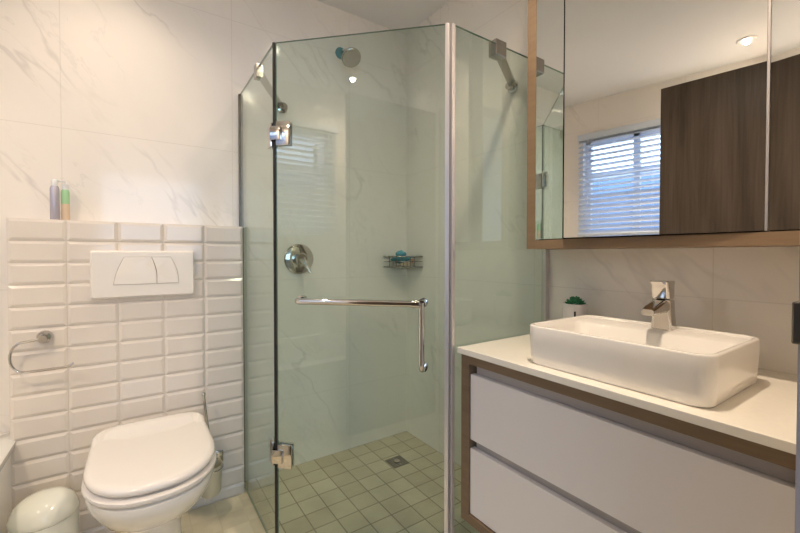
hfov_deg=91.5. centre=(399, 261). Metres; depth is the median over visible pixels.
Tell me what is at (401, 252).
sponge
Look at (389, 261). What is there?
basket
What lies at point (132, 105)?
wall
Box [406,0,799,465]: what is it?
wall
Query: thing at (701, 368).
washbasin
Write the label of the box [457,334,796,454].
countertop
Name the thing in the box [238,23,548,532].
shower enclosure
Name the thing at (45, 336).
toilet roll holder
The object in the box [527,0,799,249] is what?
upper cabinet
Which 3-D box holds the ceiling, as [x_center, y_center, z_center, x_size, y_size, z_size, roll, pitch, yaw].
[-0.489,-1.382,0.881,2.750,0.100,2.049,-1,1,-34]
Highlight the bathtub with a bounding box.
[0,432,15,532]
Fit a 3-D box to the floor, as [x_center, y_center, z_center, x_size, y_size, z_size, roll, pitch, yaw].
[-0.489,1.107,0.925,2.750,0.101,2.048,-1,1,-34]
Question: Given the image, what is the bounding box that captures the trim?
[795,255,799,532]
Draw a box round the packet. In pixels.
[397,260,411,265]
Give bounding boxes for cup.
[201,459,222,498]
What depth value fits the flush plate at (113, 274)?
1.50 m
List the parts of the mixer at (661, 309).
spout, lever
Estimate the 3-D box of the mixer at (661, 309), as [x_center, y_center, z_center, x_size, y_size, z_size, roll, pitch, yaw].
[0.686,0.117,1.038,0.116,0.132,0.054,-1,1,-34]
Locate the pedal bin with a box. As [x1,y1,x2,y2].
[6,487,79,532]
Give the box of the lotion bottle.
[58,180,69,219]
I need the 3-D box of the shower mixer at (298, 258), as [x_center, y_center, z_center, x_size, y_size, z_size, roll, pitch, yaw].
[-0.489,-0.014,1.945,0.152,0.152,0.089,-1,1,-34]
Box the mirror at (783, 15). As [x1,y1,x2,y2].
[768,0,799,229]
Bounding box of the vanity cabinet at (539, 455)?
[461,354,795,532]
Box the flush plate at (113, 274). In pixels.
[90,251,194,298]
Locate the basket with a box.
[383,256,422,267]
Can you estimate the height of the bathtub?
0.445 m
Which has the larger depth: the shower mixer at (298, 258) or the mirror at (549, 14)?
the shower mixer at (298, 258)
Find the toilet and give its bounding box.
[81,412,216,532]
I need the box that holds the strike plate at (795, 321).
[791,300,799,344]
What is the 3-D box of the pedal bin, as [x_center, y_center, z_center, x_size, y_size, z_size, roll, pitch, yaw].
[-1.131,0.898,1.240,0.175,0.309,0.208,-1,1,-34]
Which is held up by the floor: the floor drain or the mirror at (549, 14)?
the floor drain
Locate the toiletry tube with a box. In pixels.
[390,257,413,263]
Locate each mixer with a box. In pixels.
[284,244,312,273]
[641,280,676,330]
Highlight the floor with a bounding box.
[181,431,479,532]
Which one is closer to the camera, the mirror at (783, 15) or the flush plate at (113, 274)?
the mirror at (783, 15)
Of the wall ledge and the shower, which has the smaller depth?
the wall ledge
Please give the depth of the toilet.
1.16 m
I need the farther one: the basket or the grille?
the basket
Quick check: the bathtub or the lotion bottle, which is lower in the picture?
the bathtub
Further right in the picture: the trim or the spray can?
the trim
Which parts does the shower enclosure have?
glass panel, glass door, door handle, glass panel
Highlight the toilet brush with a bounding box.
[201,392,223,498]
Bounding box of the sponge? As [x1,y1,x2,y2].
[396,250,405,255]
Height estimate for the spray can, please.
0.146 m
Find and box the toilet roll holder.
[8,330,73,373]
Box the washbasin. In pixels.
[530,315,759,407]
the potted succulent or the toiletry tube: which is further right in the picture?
the potted succulent
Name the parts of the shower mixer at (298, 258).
lever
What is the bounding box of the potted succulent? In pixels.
[562,296,587,317]
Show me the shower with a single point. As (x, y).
(350, 57)
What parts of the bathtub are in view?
panel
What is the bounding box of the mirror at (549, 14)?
[535,0,563,238]
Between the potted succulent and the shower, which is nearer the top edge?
the shower
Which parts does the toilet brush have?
handle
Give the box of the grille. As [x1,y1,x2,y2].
[387,456,406,466]
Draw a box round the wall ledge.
[6,218,244,532]
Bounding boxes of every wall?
[0,0,406,480]
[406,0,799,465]
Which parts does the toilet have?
seat, lid, bowl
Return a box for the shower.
[335,47,360,67]
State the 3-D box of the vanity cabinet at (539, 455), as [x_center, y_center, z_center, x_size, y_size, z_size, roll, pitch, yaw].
[0.629,0.569,1.071,0.484,0.542,0.817,-1,1,-34]
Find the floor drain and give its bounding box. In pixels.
[385,455,408,468]
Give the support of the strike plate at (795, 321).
attached to the wall
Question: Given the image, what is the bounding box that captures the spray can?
[50,179,59,219]
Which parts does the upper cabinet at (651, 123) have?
mirror door, mirror door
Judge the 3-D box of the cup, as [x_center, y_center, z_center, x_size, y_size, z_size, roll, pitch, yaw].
[-0.781,0.896,1.607,0.092,0.120,0.092,-1,1,-34]
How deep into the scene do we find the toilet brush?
1.59 m
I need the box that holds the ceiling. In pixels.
[317,0,448,34]

